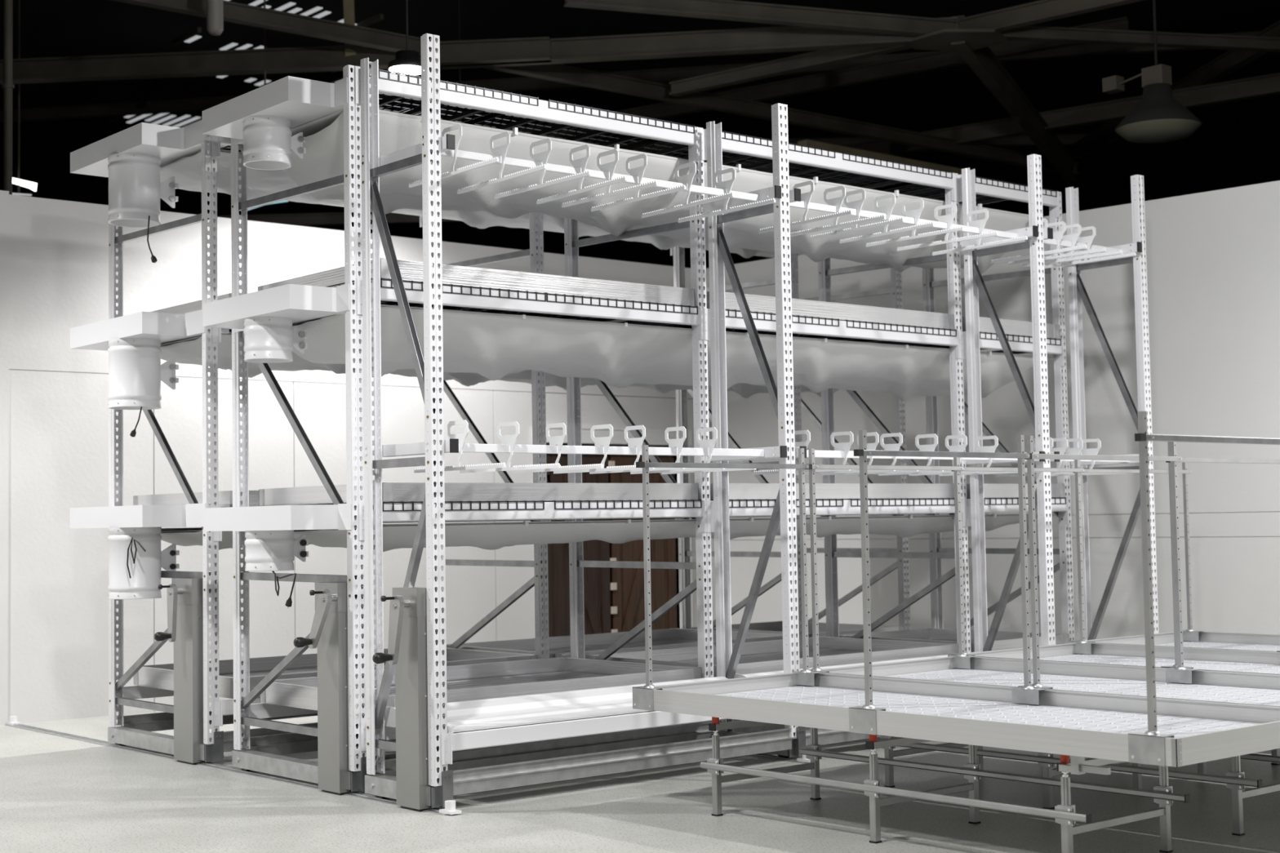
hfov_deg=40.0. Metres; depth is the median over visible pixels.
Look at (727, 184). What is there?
hanger
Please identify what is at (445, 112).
louvres
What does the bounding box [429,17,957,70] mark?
ceiling beam
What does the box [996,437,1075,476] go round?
hanger
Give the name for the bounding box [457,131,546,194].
hanger
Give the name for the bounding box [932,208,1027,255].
hanger
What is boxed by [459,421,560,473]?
hanger
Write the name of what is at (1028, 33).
ceiling beam
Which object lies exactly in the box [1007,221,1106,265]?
hanger
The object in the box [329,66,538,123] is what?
deck
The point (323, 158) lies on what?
duct
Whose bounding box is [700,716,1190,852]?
stand
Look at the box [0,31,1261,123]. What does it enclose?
ceiling beam
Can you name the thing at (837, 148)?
ceiling beam
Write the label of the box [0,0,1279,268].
ceiling
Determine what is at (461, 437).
hanger
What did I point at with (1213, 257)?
wall
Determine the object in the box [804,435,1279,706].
platform
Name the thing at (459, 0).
lamp
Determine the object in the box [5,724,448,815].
floor track
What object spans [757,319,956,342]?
deck
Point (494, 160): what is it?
hanger
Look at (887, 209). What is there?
hanger
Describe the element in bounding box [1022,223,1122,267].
hanger
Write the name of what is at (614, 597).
door
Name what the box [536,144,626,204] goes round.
hanger
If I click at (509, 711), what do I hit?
tray
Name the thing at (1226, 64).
ceiling beam
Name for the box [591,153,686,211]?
hanger
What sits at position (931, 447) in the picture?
hanger
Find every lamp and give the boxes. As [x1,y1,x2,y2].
[247,0,288,210]
[387,0,421,75]
[458,0,468,124]
[1102,0,1202,143]
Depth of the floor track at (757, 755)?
10.10 m
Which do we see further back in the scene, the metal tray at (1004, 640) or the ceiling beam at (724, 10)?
the ceiling beam at (724, 10)
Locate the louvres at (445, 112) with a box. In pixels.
[378,106,452,116]
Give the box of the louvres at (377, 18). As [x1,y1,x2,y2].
[224,0,383,26]
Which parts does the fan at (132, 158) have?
power cord, mounting plate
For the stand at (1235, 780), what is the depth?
8.16 m
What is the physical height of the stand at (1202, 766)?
0.472 m
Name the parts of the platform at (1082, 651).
trellis post, trellis post, tray frame, trellis post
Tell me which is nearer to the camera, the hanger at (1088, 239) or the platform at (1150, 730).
the platform at (1150, 730)
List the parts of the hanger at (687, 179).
handle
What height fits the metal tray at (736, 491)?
0.100 m
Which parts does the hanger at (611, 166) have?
handle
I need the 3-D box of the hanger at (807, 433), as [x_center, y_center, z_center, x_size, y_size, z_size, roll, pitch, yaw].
[0.938,0.148,10.324,0.015,0.248,0.800,2,-4,-39]
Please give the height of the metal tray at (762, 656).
0.123 m
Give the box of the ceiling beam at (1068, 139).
[221,133,1184,151]
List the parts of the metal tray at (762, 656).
corner plate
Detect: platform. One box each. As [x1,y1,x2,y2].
[632,411,1279,767]
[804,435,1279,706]
[947,441,1279,675]
[1069,460,1279,652]
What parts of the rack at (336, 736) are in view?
crank knob, crank arm, rail, rail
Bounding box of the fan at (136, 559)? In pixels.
[70,502,230,599]
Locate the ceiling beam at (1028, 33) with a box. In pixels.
[959,22,1279,52]
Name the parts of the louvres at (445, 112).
frame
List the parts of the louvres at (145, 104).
frame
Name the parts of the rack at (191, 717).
crank knob, crank arm, rail, rail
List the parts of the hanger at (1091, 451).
handle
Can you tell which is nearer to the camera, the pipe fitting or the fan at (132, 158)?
the pipe fitting
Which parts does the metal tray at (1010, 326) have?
corner plate, corner plate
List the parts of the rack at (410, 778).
crank knob, crank arm, cross arm, cross arm, rail, hanging rail, hanging rail, rail, cross arm, cross arm, rail, cross arm, cross arm, rail, hanging rail, hanging rail, cross arm, cross arm, cross arm, cross arm, hanging rail, hanging rail, cross arm, cross arm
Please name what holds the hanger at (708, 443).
hanging from the rack at (410, 778)
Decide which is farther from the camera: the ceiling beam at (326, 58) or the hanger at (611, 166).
the ceiling beam at (326, 58)
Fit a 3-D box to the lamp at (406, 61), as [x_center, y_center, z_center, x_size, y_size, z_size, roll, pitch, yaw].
[-1.783,-4.554,13.341,0.300,3.754,0.300,2,-4,-40]
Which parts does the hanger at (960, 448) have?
handle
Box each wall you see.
[0,190,718,725]
[650,180,1279,639]
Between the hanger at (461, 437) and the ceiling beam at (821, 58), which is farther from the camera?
the ceiling beam at (821, 58)
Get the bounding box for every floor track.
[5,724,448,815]
[745,753,806,763]
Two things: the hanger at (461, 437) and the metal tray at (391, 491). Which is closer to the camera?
the hanger at (461, 437)
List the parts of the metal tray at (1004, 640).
corner plate, corner plate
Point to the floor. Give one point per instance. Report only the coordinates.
(59, 794)
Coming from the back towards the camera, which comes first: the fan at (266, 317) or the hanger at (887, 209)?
the hanger at (887, 209)
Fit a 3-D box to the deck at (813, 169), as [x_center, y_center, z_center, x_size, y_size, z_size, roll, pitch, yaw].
[1.316,-1.733,12.445,1.112,0.050,1.371,2,-4,-40]
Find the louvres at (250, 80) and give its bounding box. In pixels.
[193,75,271,85]
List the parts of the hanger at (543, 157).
handle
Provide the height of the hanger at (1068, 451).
0.248 m
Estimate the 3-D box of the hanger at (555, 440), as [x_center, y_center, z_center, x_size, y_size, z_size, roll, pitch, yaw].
[-0.436,0.108,9.155,0.015,0.248,0.800,1,-4,-38]
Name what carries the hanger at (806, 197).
hanging from the rack at (410, 778)
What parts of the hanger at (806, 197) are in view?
handle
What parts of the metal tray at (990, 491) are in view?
corner plate, corner plate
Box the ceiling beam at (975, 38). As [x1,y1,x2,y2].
[912,28,1008,51]
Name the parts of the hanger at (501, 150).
handle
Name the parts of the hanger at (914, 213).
handle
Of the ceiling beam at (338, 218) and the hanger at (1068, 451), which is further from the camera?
the ceiling beam at (338, 218)
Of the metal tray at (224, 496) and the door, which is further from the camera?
the door
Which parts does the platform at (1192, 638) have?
trellis post, tray frame, trellis post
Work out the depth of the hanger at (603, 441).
9.34 m
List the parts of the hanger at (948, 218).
handle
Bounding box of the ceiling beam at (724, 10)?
[564,0,959,36]
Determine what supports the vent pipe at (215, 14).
hanging from the ceiling
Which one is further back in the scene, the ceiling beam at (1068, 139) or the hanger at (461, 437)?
the ceiling beam at (1068, 139)
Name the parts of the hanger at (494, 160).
handle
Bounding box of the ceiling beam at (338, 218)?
[217,211,462,226]
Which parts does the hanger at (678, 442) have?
handle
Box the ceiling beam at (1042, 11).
[955,0,1144,31]
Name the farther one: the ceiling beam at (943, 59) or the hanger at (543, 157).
the ceiling beam at (943, 59)
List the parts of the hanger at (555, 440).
handle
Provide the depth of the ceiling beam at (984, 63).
20.51 m
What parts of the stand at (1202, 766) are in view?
leg, leg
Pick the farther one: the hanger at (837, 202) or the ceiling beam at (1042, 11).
the ceiling beam at (1042, 11)
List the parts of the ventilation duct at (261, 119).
mounting plate, mounting plate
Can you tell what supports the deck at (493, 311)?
on the rack at (336, 736)
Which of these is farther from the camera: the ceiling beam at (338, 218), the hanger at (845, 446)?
the ceiling beam at (338, 218)
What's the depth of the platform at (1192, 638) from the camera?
11.62 m
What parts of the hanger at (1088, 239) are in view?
handle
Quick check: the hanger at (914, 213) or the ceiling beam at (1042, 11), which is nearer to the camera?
the hanger at (914, 213)
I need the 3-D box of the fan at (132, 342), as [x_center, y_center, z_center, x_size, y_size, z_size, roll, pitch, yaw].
[-3.037,-0.295,10.800,0.453,0.729,1.332,2,-4,-40]
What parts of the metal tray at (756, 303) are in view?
corner plate, corner plate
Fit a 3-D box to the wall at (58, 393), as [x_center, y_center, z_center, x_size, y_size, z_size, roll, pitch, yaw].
[-4.623,0.218,12.750,18.000,3.850,0.220,2,-4,-40]
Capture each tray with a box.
[133,490,258,506]
[133,648,537,698]
[151,293,240,332]
[257,257,694,319]
[258,482,698,506]
[259,657,702,715]
[293,513,1053,551]
[384,676,728,733]
[446,628,782,657]
[584,636,958,676]
[608,291,954,339]
[691,621,904,637]
[706,483,954,499]
[839,627,1069,652]
[872,315,1060,347]
[966,483,1064,497]
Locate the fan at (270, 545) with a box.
[203,503,375,608]
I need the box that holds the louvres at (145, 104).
[108,100,200,128]
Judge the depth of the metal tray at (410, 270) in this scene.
9.89 m
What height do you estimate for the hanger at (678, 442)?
0.248 m
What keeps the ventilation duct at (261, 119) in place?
attached to the rack at (336, 736)
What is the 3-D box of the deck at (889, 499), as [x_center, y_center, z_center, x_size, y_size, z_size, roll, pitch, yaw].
[1.355,0.542,12.321,1.112,0.050,1.371,2,-4,-40]
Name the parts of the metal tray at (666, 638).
corner plate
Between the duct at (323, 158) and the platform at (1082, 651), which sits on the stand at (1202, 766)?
the platform at (1082, 651)
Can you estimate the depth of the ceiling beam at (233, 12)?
19.48 m
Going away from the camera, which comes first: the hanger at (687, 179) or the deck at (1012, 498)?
the hanger at (687, 179)
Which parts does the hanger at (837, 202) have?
handle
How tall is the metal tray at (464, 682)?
0.123 m
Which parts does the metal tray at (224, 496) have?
corner plate, corner plate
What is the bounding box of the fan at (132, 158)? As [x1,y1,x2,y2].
[70,120,227,262]
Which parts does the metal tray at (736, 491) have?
corner plate, corner plate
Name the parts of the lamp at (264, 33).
hanger rod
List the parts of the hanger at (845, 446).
handle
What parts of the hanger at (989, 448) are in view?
handle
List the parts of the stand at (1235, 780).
leg, leg, leg, leg, leg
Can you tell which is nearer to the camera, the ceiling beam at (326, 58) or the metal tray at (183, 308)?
the metal tray at (183, 308)
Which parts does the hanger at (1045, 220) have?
handle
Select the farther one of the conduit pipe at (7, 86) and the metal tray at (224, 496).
the conduit pipe at (7, 86)
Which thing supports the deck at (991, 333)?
on the rack at (336, 736)
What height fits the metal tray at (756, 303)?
0.108 m
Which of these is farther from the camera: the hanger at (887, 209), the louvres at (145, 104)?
the louvres at (145, 104)
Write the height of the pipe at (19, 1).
3.500 m
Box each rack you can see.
[107,134,911,764]
[231,64,1075,795]
[360,33,1159,811]
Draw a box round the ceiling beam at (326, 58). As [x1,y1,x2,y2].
[0,36,551,84]
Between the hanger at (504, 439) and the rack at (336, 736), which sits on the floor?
the rack at (336, 736)
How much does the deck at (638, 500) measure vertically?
0.050 m
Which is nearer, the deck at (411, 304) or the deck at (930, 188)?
the deck at (411, 304)
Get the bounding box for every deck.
[248,500,544,511]
[325,277,546,310]
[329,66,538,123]
[455,293,697,321]
[471,99,694,147]
[544,499,702,509]
[619,308,839,333]
[629,130,835,170]
[710,498,843,507]
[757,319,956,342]
[760,151,952,189]
[843,497,955,506]
[868,330,1061,350]
[881,175,1057,206]
[966,497,1066,504]
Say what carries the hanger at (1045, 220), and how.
hanging from the rack at (410, 778)
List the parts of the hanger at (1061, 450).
handle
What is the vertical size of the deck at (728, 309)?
0.050 m
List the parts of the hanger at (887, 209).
handle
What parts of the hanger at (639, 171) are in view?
handle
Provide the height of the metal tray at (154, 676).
0.123 m
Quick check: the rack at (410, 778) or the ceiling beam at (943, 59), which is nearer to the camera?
the rack at (410, 778)
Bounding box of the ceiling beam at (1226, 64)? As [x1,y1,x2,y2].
[1071,20,1279,158]
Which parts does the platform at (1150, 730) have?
trellis post, trellis post, trellis post, tray frame, trellis post, trellis post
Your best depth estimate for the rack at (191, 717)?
11.22 m
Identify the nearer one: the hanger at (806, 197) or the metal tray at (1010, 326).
the hanger at (806, 197)
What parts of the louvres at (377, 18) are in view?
frame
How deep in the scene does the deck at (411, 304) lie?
9.68 m
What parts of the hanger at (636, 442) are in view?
handle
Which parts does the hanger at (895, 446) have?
handle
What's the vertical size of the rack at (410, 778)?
3.781 m
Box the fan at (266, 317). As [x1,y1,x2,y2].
[202,284,373,363]
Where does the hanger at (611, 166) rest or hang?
hanging from the rack at (410, 778)
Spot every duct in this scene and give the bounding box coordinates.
[160,149,801,257]
[160,332,839,398]
[160,527,748,550]
[201,75,371,169]
[282,108,1044,274]
[291,304,1054,400]
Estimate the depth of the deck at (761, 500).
10.96 m
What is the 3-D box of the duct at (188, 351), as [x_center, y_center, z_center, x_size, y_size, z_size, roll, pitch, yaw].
[-0.665,-0.370,12.841,6.002,0.197,1.287,2,-4,-40]
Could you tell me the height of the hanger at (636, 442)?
0.248 m
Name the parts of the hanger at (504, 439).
handle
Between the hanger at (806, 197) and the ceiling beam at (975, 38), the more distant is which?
the ceiling beam at (975, 38)
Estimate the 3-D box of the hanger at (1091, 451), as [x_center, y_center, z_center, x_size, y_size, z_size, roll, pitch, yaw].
[3.119,0.211,12.179,0.015,0.248,0.800,2,-4,-41]
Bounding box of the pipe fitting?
[1058,755,1111,774]
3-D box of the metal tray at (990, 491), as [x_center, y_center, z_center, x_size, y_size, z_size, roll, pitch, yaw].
[2.290,0.495,13.108,1.069,0.100,1.329,2,-4,-40]
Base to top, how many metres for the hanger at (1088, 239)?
0.248 m
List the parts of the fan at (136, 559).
power cord, mounting plate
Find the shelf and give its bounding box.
[733,651,981,678]
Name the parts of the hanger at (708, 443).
handle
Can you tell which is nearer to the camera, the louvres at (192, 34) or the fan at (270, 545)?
the fan at (270, 545)
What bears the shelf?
attached to the rack at (410, 778)
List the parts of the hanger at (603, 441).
handle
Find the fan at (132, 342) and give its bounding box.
[70,309,229,437]
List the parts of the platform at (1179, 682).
trellis post, trellis post, trellis post, tray frame, trellis post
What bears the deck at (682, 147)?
on the rack at (336, 736)
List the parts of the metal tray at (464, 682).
corner plate, corner plate, corner plate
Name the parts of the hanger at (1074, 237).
handle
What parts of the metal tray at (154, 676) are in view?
corner plate, corner plate, corner plate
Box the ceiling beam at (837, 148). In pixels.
[797,139,961,174]
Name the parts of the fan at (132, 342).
power cord, mounting plate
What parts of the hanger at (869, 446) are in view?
handle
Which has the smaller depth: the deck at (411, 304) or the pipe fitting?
the pipe fitting
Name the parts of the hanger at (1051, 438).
handle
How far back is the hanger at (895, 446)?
10.83 m
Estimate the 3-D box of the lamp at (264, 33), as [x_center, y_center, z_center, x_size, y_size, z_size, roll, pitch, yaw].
[-3.881,-4.191,18.219,0.500,3.980,0.030,2,-4,-40]
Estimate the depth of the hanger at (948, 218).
11.29 m
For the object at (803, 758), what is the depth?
9.92 m
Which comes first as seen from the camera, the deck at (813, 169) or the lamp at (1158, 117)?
the deck at (813, 169)
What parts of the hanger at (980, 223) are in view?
handle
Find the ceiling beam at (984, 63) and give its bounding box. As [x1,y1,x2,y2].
[951,15,1076,182]
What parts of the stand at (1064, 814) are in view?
leg, leg, leg, leg, leg, leg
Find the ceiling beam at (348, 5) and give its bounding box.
[342,0,355,56]
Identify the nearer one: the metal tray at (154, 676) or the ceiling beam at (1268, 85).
the metal tray at (154, 676)
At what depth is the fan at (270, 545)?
9.30 m
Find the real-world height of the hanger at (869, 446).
0.248 m
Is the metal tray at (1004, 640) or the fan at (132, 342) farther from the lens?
the metal tray at (1004, 640)
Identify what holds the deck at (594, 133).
on the rack at (336, 736)
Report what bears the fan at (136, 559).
attached to the rack at (191, 717)
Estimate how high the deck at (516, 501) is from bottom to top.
0.050 m
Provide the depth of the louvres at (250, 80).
23.68 m
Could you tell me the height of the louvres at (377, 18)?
0.060 m
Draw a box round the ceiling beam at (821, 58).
[669,22,955,96]
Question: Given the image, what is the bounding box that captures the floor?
[0,711,1279,852]
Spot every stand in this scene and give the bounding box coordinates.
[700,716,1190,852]
[876,735,1279,835]
[1197,748,1279,773]
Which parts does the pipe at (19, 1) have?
hanger rod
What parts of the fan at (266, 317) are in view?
mounting plate, mounting plate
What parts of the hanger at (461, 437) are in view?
handle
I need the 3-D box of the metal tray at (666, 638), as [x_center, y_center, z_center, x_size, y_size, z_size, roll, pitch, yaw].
[-0.139,1.654,13.138,2.329,0.123,1.393,2,-4,-40]
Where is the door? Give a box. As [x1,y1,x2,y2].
[536,426,693,637]
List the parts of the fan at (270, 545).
power cord, mounting plate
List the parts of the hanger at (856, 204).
handle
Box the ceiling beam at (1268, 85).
[728,72,1279,173]
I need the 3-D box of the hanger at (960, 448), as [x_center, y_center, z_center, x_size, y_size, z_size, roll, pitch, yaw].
[2.025,0.179,11.249,0.015,0.248,0.800,2,-4,-40]
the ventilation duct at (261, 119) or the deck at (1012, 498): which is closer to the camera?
the ventilation duct at (261, 119)
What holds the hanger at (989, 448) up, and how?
hanging from the rack at (410, 778)
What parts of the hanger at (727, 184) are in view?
handle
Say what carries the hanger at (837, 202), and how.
hanging from the rack at (410, 778)
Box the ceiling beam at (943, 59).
[518,17,1130,137]
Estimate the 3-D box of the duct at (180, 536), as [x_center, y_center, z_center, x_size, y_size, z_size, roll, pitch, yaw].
[-0.646,0.770,12.780,6.001,0.161,1.289,2,-4,-40]
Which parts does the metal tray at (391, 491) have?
corner plate, corner plate, corner plate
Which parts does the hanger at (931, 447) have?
handle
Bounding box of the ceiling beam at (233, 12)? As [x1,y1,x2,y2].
[111,0,1079,175]
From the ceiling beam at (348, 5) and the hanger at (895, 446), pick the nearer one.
the hanger at (895, 446)
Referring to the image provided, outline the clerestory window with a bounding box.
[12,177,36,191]
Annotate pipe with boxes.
[1,0,14,195]
[12,0,31,195]
[206,0,223,35]
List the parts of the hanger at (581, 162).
handle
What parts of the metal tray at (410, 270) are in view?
corner plate, corner plate, corner plate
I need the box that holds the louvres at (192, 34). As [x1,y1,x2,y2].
[172,26,337,72]
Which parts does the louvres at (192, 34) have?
frame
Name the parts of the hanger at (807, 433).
handle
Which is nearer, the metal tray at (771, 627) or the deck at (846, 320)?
the deck at (846, 320)
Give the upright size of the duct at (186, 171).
0.160 m
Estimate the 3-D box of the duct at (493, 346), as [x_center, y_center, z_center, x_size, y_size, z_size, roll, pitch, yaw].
[0.411,-0.390,11.577,6.002,0.330,1.221,2,-4,-40]
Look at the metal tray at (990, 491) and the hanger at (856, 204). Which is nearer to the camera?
the hanger at (856, 204)
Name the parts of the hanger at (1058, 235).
handle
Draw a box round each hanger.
[408,124,499,187]
[413,419,506,472]
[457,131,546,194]
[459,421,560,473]
[494,137,591,199]
[512,422,603,473]
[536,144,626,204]
[553,424,654,473]
[561,148,657,207]
[589,425,684,474]
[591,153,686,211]
[630,426,724,474]
[641,161,733,217]
[661,426,755,474]
[677,168,775,222]
[752,430,850,475]
[758,180,853,233]
[790,185,885,236]
[795,431,895,475]
[809,188,904,239]
[822,431,918,475]
[839,193,934,244]
[843,432,943,475]
[866,198,964,247]
[878,433,978,475]
[897,203,998,251]
[908,434,998,475]
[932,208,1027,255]
[938,435,1035,475]
[991,217,1087,263]
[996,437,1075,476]
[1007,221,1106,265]
[1011,437,1097,476]
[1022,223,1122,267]
[1025,438,1116,476]
[1044,226,1136,268]
[1050,438,1118,476]
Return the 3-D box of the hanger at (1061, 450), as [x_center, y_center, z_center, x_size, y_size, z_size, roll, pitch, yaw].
[2.833,0.203,11.936,0.014,0.248,0.800,1,-4,-38]
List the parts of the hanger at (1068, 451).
handle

